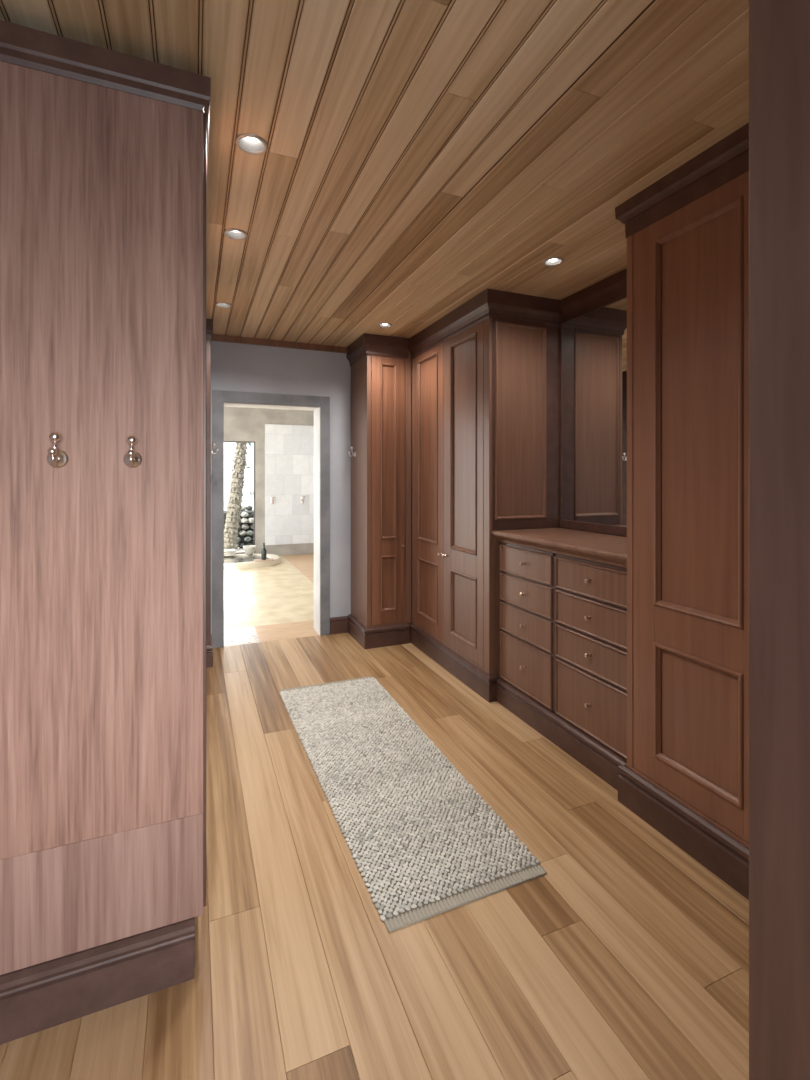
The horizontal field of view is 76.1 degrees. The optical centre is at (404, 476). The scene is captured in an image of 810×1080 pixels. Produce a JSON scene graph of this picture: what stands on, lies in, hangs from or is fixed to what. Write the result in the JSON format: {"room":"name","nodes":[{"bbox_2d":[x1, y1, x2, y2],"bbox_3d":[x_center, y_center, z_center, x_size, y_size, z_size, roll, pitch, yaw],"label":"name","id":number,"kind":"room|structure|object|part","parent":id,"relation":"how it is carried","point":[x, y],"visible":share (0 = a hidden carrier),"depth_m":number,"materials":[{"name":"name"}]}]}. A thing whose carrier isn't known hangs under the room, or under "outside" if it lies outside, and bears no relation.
{"room":"changing room","nodes":[
{"label":"changing room","id":0,"kind":"room"},
{"bbox_2d":[224,407,313,555],"bbox_3d":[-2.476,0.025,9.199,4.200,2.750,0.200,0,0,-22],"label":"wall","id":1,"kind":"structure","parent":0,"point":[240,423],"depth_m":9.07,"materials":[{"name":"grey paint"}]},
{"bbox_2d":[224,441,254,553],"bbox_3d":[-3.190,0.355,8.846,1.210,1.950,0.030,0,0,-22],"label":"window","id":2,"kind":"structure","parent":1,"relation":"in","point":[224,441],"depth_m":9.06,"materials":[{"name":"grey metal"}]},
{"bbox_2d":[265,424,313,544],"bbox_3d":[-1.822,0.135,9.345,1.380,2.130,0.025,0,0,-22],"label":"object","id":3,"kind":"structure","parent":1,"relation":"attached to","point":[289,449],"depth_m":9.23,"materials":[{"name":"tile"}]},
{"bbox_2d":[211,341,350,634],"bbox_3d":[-1.204,-0.003,4.516,3.800,2.805,0.230,0,0,-22],"label":"wall","id":4,"kind":"structure","parent":0,"point":[234,366],"depth_m":4.58,"materials":[{"name":"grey paint"}]},
{"bbox_2d":[212,390,329,647],"bbox_3d":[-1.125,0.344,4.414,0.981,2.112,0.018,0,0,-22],"label":"trim","id":5,"kind":"structure","parent":4,"relation":"attached to","point":[219,397],"depth_m":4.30,"materials":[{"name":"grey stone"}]},
{"bbox_2d":[212,334,346,352],"bbox_3d":[-1.050,-1.140,4.438,1.175,0.050,0.030,0,0,-22],"label":"trim","id":6,"kind":"structure","parent":4,"relation":"attached to","point":[221,338],"depth_m":4.41,"materials":[{"name":"orange wood"}]},
{"bbox_2d":[330,616,348,634],"bbox_3d":[-0.586,1.327,4.631,0.170,0.145,0.026,0,0,-22],"label":"baseboard","id":7,"kind":"structure","parent":4,"relation":"attached to","point":[338,625],"depth_m":4.62,"materials":[{"name":"brown wood"}]},
{"bbox_2d":[282,554,313,582],"bbox_3d":[-0.566,1.399,7.534,1.730,0.002,4.330,0,0,-22],"label":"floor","id":8,"kind":"structure","parent":0,"point":[304,563],"depth_m":8.36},
{"bbox_2d":[0,556,748,1079],"bbox_3d":[-0.677,1.430,4.154,4.500,0.060,11.100,0,0,-22],"label":"floor","id":9,"kind":"structure","parent":0,"point":[628,959],"depth_m":1.57,"materials":[{"name":"brown wood"}]},
{"bbox_2d":[0,20,210,1044],"bbox_3d":[-1.573,0.140,2.191,1.341,2.520,2.152,0,0,-22],"label":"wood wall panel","id":10,"kind":"object","parent":9,"relation":"on","point":[104,152],"visible":1,"depth_m":1.36,"materials":[{"name":"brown wood"}]},
{"bbox_2d":[47,432,68,467],"bbox_3d":[-0.882,-0.068,1.302,0.048,0.090,0.066,0,0,-22],"label":"coat hook","id":11,"kind":"object","parent":10,"relation":"attached to","point":[56,458],"visible":1,"depth_m":1.31,"materials":[{"name":"silver metal"}]},
{"bbox_3d":[-0.873,-0.063,1.280,0.019,0.019,0.019,0,0,-22],"label":"knob","id":12,"kind":"part","parent":11,"relation":"part of","materials":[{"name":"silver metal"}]},
{"bbox_3d":[-0.883,-0.101,1.304,0.025,0.025,0.025,0,0,-22],"label":"knob","id":13,"kind":"part","parent":11,"relation":"part of","materials":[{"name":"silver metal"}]},
{"bbox_3d":[-0.883,-0.060,1.304,0.008,0.070,0.055,0,0,-22],"label":"arm","id":14,"kind":"part","parent":11,"relation":"part of","materials":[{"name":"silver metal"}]},
{"bbox_3d":[-1.187,1.097,1.223,1.322,0.287,0.020,0,0,-22],"label":"panel","id":15,"kind":"part","parent":10,"relation":"part of","materials":[{"name":"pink wood"}]},
{"bbox_3d":[-1.571,-1.077,2.192,1.336,0.085,2.152,0,0,-22],"label":"cornice","id":16,"kind":"part","parent":10,"relation":"part of","materials":[{"name":"brown wood"}]},
{"bbox_2d":[123,436,141,467],"bbox_3d":[-0.724,-0.067,1.369,0.045,0.085,0.062,0,0,-22],"label":"coat hook","id":17,"kind":"object","parent":10,"relation":"attached to","point":[132,459],"visible":1,"depth_m":1.38,"materials":[{"name":"silver metal"}]},
{"bbox_3d":[-0.715,-0.062,1.349,0.018,0.018,0.018,0,0,-22],"label":"knob","id":18,"kind":"part","parent":17,"relation":"part of","materials":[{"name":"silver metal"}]},
{"bbox_3d":[-0.724,-0.059,1.371,0.008,0.066,0.051,0,0,-22],"label":"arm","id":19,"kind":"part","parent":17,"relation":"part of","materials":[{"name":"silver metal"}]},
{"bbox_3d":[-0.724,-0.098,1.371,0.023,0.024,0.023,0,0,-11],"label":"knob","id":20,"kind":"part","parent":17,"relation":"part of","materials":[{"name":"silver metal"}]},
{"bbox_2d":[206,319,212,667],"bbox_3d":[-1.794,0.118,3.897,0.638,2.564,0.457,0,0,-22],"label":"tall cabinet","id":21,"kind":"object","parent":9,"relation":"on","point":[209,322],"visible":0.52,"depth_m":3.83,"materials":[{"name":"brown wood"}]},
{"bbox_3d":[-1.796,-1.082,3.900,0.636,0.164,0.440,0,0,-22],"label":"cornice","id":22,"kind":"part","parent":21,"relation":"part of","materials":[{"name":"brown wood"}]},
{"bbox_2d":[224,554,279,569],"bbox_3d":[-2.985,1.355,8.201,1.960,0.090,1.040,0,0,-22],"label":"bathtub","id":23,"kind":"object","parent":9,"relation":"on","point":[240,561],"visible":0.38,"depth_m":8.17,"materials":[{"name":"beige stone"}]},
{"bbox_2d":[224,549,235,555],"bbox_3d":[-3.022,1.263,8.607,0.380,0.092,0.180,0,0,-22],"label":"folded towels","id":24,"kind":"object","parent":23,"relation":"on","point":[227,552],"visible":0.44,"depth_m":8.57,"materials":[{"name":"beige fabric"}]},
{"bbox_2d":[243,545,255,554],"bbox_3d":[-2.620,1.235,8.707,0.210,0.150,0.210,0,0,-22],"label":"basin","id":25,"kind":"object","parent":23,"relation":"on","point":[248,549],"visible":1,"depth_m":8.64,"materials":[{"name":"beige ceramic"}]},
{"bbox_2d":[254,558,273,561],"bbox_3d":[-2.212,1.302,8.107,0.300,0.015,0.160,0,0,-22],"label":"tray","id":26,"kind":"object","parent":23,"relation":"on","point":[269,559],"visible":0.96,"depth_m":8.07,"materials":[{"name":"beige wood"}]},
{"bbox_2d":[261,543,266,559],"bbox_3d":[-2.212,1.164,8.107,0.080,0.260,0.080,0,0,-22],"label":"bottle","id":27,"kind":"object","parent":26,"relation":"on","point":[263,552],"visible":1,"depth_m":8.08,"materials":[{"name":"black glass"}]},
{"bbox_2d":[346,333,410,648],"bbox_3d":[-0.230,0.118,4.507,0.435,2.564,0.515,0,0,-22],"label":"tall cabinet","id":28,"kind":"object","parent":9,"relation":"on","point":[380,616],"visible":0.98,"depth_m":4.33,"materials":[{"name":"brown wood"}]},
{"bbox_3d":[-0.246,-1.082,4.501,0.400,0.164,0.515,0,0,-22],"label":"cornice","id":29,"kind":"part","parent":28,"relation":"part of","materials":[{"name":"brown wood"}]},
{"bbox_3d":[-0.139,0.100,4.321,0.302,2.250,0.022,0,0,-22],"label":"door","id":30,"kind":"part","parent":28,"relation":"part of","materials":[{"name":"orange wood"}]},
{"bbox_3d":[-0.136,-0.215,4.311,0.140,1.460,0.016,0,0,-22],"label":"panel moulding","id":31,"kind":"part","parent":28,"relation":"part of","materials":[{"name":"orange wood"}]},
{"bbox_3d":[-0.136,0.886,4.311,0.140,0.463,0.016,0,0,-22],"label":"panel moulding","id":32,"kind":"part","parent":28,"relation":"part of","materials":[{"name":"orange wood"}]},
{"bbox_2d":[279,676,546,932],"bbox_3d":[-0.149,1.393,2.607,0.679,0.015,1.962,0,0,-22],"label":"rug","id":33,"kind":"object","parent":9,"relation":"on","point":[422,840],"visible":1,"depth_m":2.17,"materials":[{"name":"beige fabric"}]},
{"bbox_2d":[409,288,562,702],"bbox_3d":[0.509,0.118,4.132,0.713,2.564,1.740,0,0,-22],"label":"wardrobe","id":34,"kind":"object","parent":9,"relation":"on","point":[485,375],"visible":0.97,"depth_m":3.42,"materials":[{"name":"brown wood"}]},
{"bbox_3d":[0.178,-0.218,4.100,0.016,1.467,0.379,0,0,-22],"label":"panel moulding","id":35,"kind":"part","parent":34,"relation":"part of","materials":[{"name":"brown wood"}]},
{"bbox_3d":[0.178,0.895,4.100,0.016,0.460,0.379,0,0,-22],"label":"panel moulding","id":36,"kind":"part","parent":34,"relation":"part of","materials":[{"name":"brown wood"}]},
{"bbox_3d":[0.192,0.100,4.095,0.022,2.250,0.539,0,0,-22],"label":"door","id":37,"kind":"part","parent":34,"relation":"part of","materials":[{"name":"orange wood"}]},
{"bbox_3d":[0.404,0.100,3.578,0.022,2.250,0.570,0,0,-22],"label":"door","id":38,"kind":"part","parent":34,"relation":"part of","materials":[{"name":"brown wood"}]},
{"bbox_3d":[0.401,-0.218,3.558,0.016,1.467,0.370,0,0,-22],"label":"panel moulding","id":39,"kind":"part","parent":34,"relation":"part of","materials":[{"name":"brown wood"}]},
{"bbox_3d":[0.401,0.895,3.558,0.016,0.460,0.370,0,0,-22],"label":"panel moulding","id":40,"kind":"part","parent":34,"relation":"part of","materials":[{"name":"brown wood"}]},
{"bbox_3d":[0.542,-1.082,3.886,0.588,0.164,1.260,0,0,-22],"label":"cornice","id":41,"kind":"part","parent":34,"relation":"part of","materials":[{"name":"brown wood"}]},
{"bbox_3d":[0.749,-0.355,3.327,0.390,1.250,0.016,0,0,-22],"label":"moulding","id":42,"kind":"part","parent":34,"relation":"part of","materials":[{"name":"brown wood"}]},
{"bbox_3d":[0.795,-0.338,3.348,0.528,1.345,0.012,0,0,-22],"label":"frame","id":43,"kind":"part","parent":34,"relation":"part of","materials":[{"name":"brown wood"}]},
{"bbox_2d":[560,268,626,320],"bbox_3d":[1.234,-1.099,2.932,0.032,0.129,1.090,0,0,-22],"label":"trim","id":44,"kind":"structure","parent":34,"relation":"attached to","point":[610,288],"depth_m":3.12,"materials":[{"name":"brown wood"}]},
{"bbox_2d":[496,542,626,790],"bbox_3d":[1.012,0.902,2.824,0.514,0.995,1.078,0,0,-22],"label":"dresser","id":45,"kind":"object","parent":9,"relation":"on","point":[563,618],"visible":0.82,"depth_m":2.65,"materials":[{"name":"brown wood"}]},
{"bbox_3d":[0.701,0.503,3.005,0.018,0.156,0.498,0,0,-22],"label":"drawer","id":46,"kind":"part","parent":45,"relation":"part of","materials":[{"name":"brown wood"}]},
{"bbox_3d":[0.701,0.681,3.005,0.018,0.164,0.498,0,0,-22],"label":"drawer","id":47,"kind":"part","parent":45,"relation":"part of","materials":[{"name":"brown wood"}]},
{"bbox_3d":[0.701,0.863,3.005,0.018,0.164,0.498,0,0,-22],"label":"drawer","id":48,"kind":"part","parent":45,"relation":"part of","materials":[{"name":"brown wood"}]},
{"bbox_3d":[0.701,1.105,3.005,0.018,0.284,0.498,0,0,-22],"label":"drawer","id":49,"kind":"part","parent":45,"relation":"part of","materials":[{"name":"brown wood"}]},
{"bbox_2d":[492,528,626,567],"bbox_3d":[0.996,0.370,2.835,0.525,0.066,1.100,0,0,-22],"label":"countertop","id":50,"kind":"structure","parent":45,"relation":"on","point":[592,546],"depth_m":2.75,"materials":[{"name":"brown wood"}]},
{"bbox_3d":[0.904,0.503,2.509,0.018,0.156,0.501,0,0,-22],"label":"drawer","id":51,"kind":"part","parent":45,"relation":"part of","materials":[{"name":"brown wood"}]},
{"bbox_3d":[0.904,0.681,2.509,0.018,0.164,0.501,0,0,-22],"label":"drawer","id":52,"kind":"part","parent":45,"relation":"part of","materials":[{"name":"brown wood"}]},
{"bbox_3d":[0.904,0.863,2.509,0.018,0.164,0.501,0,0,-22],"label":"drawer","id":53,"kind":"part","parent":45,"relation":"part of","materials":[{"name":"brown wood"}]},
{"bbox_3d":[0.904,1.105,2.509,0.018,0.284,0.501,0,0,-22],"label":"drawer","id":54,"kind":"part","parent":45,"relation":"part of","materials":[{"name":"brown wood"}]},
{"bbox_2d":[615,123,748,899],"bbox_3d":[1.474,0.118,1.785,0.707,2.564,1.264,0,0,-22],"label":"wardrobe","id":55,"kind":"object","parent":9,"relation":"on","point":[685,774],"visible":0.59,"depth_m":1.93,"materials":[{"name":"red wood"}]},
{"bbox_3d":[1.384,-1.095,1.748,0.512,0.139,1.264,0,0,-22],"label":"cornice","id":56,"kind":"part","parent":55,"relation":"part of","materials":[{"name":"brown wood"}]},
{"bbox_3d":[1.075,-0.218,1.915,0.016,1.467,0.364,0,0,-22],"label":"panel moulding","id":57,"kind":"part","parent":55,"relation":"part of","materials":[{"name":"red wood"}]},
{"bbox_3d":[1.075,0.895,1.915,0.016,0.460,0.364,0,0,-22],"label":"panel moulding","id":58,"kind":"part","parent":55,"relation":"part of","materials":[{"name":"red wood"}]},
{"bbox_2d":[749,0,809,1079],"bbox_3d":[1.273,0.122,0.058,0.800,2.555,1.942,0,0,-22],"label":"door frame","id":59,"kind":"structure","parent":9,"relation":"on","point":[779,30],"depth_m":0.76,"materials":[{"name":"brown wood"}]},
{"bbox_2d":[0,0,748,346],"bbox_3d":[-0.074,-1.183,1.629,3.700,0.036,5.970,0,0,-22],"label":"ceiling","id":60,"kind":"structure","parent":0,"point":[422,158],"depth_m":1.72,"materials":[{"name":"brown wood"}]},
{"bbox_2d":[215,302,231,307],"bbox_3d":[-1.228,-1.198,3.495,0.112,0.078,0.112,0,0,-22],"label":"recessed light","id":61,"kind":"object","parent":60,"relation":"in","point":[218,304],"visible":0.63,"depth_m":3.52,"materials":[{"name":"grey"}]},
{"bbox_2d":[223,228,247,239],"bbox_3d":[-0.811,-1.198,2.478,0.112,0.078,0.112,0,0,-22],"label":"recessed light","id":62,"kind":"object","parent":60,"relation":"in","point":[232,233],"visible":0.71,"depth_m":2.50,"materials":[{"name":"grey"}]},
{"bbox_2d":[235,133,267,154],"bbox_3d":[-0.536,-1.198,1.808,0.112,0.078,0.112,0,0,-22],"label":"recessed light","id":63,"kind":"object","parent":60,"relation":"in","point":[249,143],"visible":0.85,"depth_m":1.83,"materials":[{"name":"grey"}]},
{"bbox_3d":[-0.536,-1.192,1.808,0.044,0.022,0.044,0,0,-22],"label":"bulb","id":64,"kind":"part","parent":63,"relation":"part of","materials":[{"name":"white glass"}]},
{"bbox_2d":[378,323,391,327],"bbox_3d":[-0.153,-1.198,3.958,0.112,0.078,0.112,0,0,-22],"label":"recessed light","id":65,"kind":"object","parent":60,"relation":"in","point":[385,325],"visible":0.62,"depth_m":3.98,"materials":[{"name":"grey"}]},
{"bbox_2d":[542,257,563,265],"bbox_3d":[0.800,-1.198,2.792,0.112,0.078,0.112,0,0,-22],"label":"recessed light","id":66,"kind":"object","parent":60,"relation":"in","point":[553,261],"visible":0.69,"depth_m":2.81,"materials":[{"name":"grey"}]},
{"bbox_3d":[1.684,-0.003,2.350,0.100,2.805,5.970,0,0,-22],"label":"wall","id":67,"kind":"structure","parent":0,"visible":0},
{"bbox_2d":[560,294,626,535],"bbox_3d":[1.240,-0.348,2.936,0.018,1.364,1.092,0,0,-22],"label":"mirror","id":68,"kind":"object","parent":67,"relation":"attached to","point":[593,342],"visible":0.52,"depth_m":3.15,"materials":[{"name":"silver mirror"}]},
{"label":"outside","id":69,"kind":"structure","parent":0,"visible":0},
{"bbox_2d":[236,548,243,551],"bbox_3d":[-4.468,1.490,10.894,16.000,0.060,4.450,0,0,-22],"label":"ground","id":70,"kind":"structure","parent":69,"point":[237,549],"depth_m":10.27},
{"bbox_2d":[224,443,247,549],"bbox_3d":[-3.337,0.017,10.196,0.566,2.925,0.330,0,0,-22],"label":"palm tree","id":71,"kind":"object","parent":70,"relation":"on","point":[233,512],"visible":0.78,"depth_m":10.10,"materials":[{"name":"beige plant"}]},
{"bbox_2d":[224,442,253,510],"bbox_3d":[-4.819,-0.250,11.750,8.000,3.500,0.200,0,0,-22],"label":"wall","id":72,"kind":"structure","parent":70,"relation":"on","point":[229,447],"depth_m":12.07,"materials":[{"name":"white paint"}]},
{"bbox_2d":[224,510,253,547],"bbox_3d":[-3.407,1.100,11.140,1.250,0.720,0.800,0,0,-22],"label":"stone wall","id":73,"kind":"structure","parent":70,"relation":"on","point":[242,537],"depth_m":10.75,"materials":[{"name":"grey stone"}]},
{"bbox_2d":[227,443,253,496],"bbox_3d":[-3.612,-0.400,11.386,0.617,2.202,0.207,0,0,-22],"label":"climbing vine","id":74,"kind":"object","parent":73,"relation":"on","point":[250,444],"visible":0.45,"depth_m":11.44,"materials":[{"name":"grey plant"}]},
{"bbox_3d":[-3.222,1.279,10.595,0.141,0.103,0.166,0,0,-22],"label":"rock","id":75,"kind":"object","parent":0,"visible":0},
{"bbox_3d":[-3.332,1.149,10.608,0.168,0.102,0.162,0,0,-22],"label":"rock","id":76,"kind":"object","parent":75,"relation":"on","visible":0},
{"bbox_2d":[242,524,248,529],"bbox_3d":[-3.288,1.022,10.669,0.151,0.122,0.149,0,0,-22],"label":"rock","id":77,"kind":"object","parent":76,"relation":"on","point":[244,526],"visible":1,"depth_m":10.62,"materials":[{"name":"grey stone"}]},
{"bbox_2d":[241,518,247,522],"bbox_3d":[-3.291,0.899,10.626,0.150,0.110,0.158,0,0,23],"label":"rock","id":78,"kind":"object","parent":77,"relation":"on","point":[243,520],"visible":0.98,"depth_m":10.57,"materials":[{"name":"white stone"}]},
{"bbox_2d":[241,512,248,517],"bbox_3d":[-3.310,0.774,10.648,0.146,0.122,0.140,0,0,36],"label":"rock","id":79,"kind":"object","parent":78,"relation":"on","point":[243,514],"visible":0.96,"depth_m":10.60,"materials":[{"name":"white stone"}]}
]}

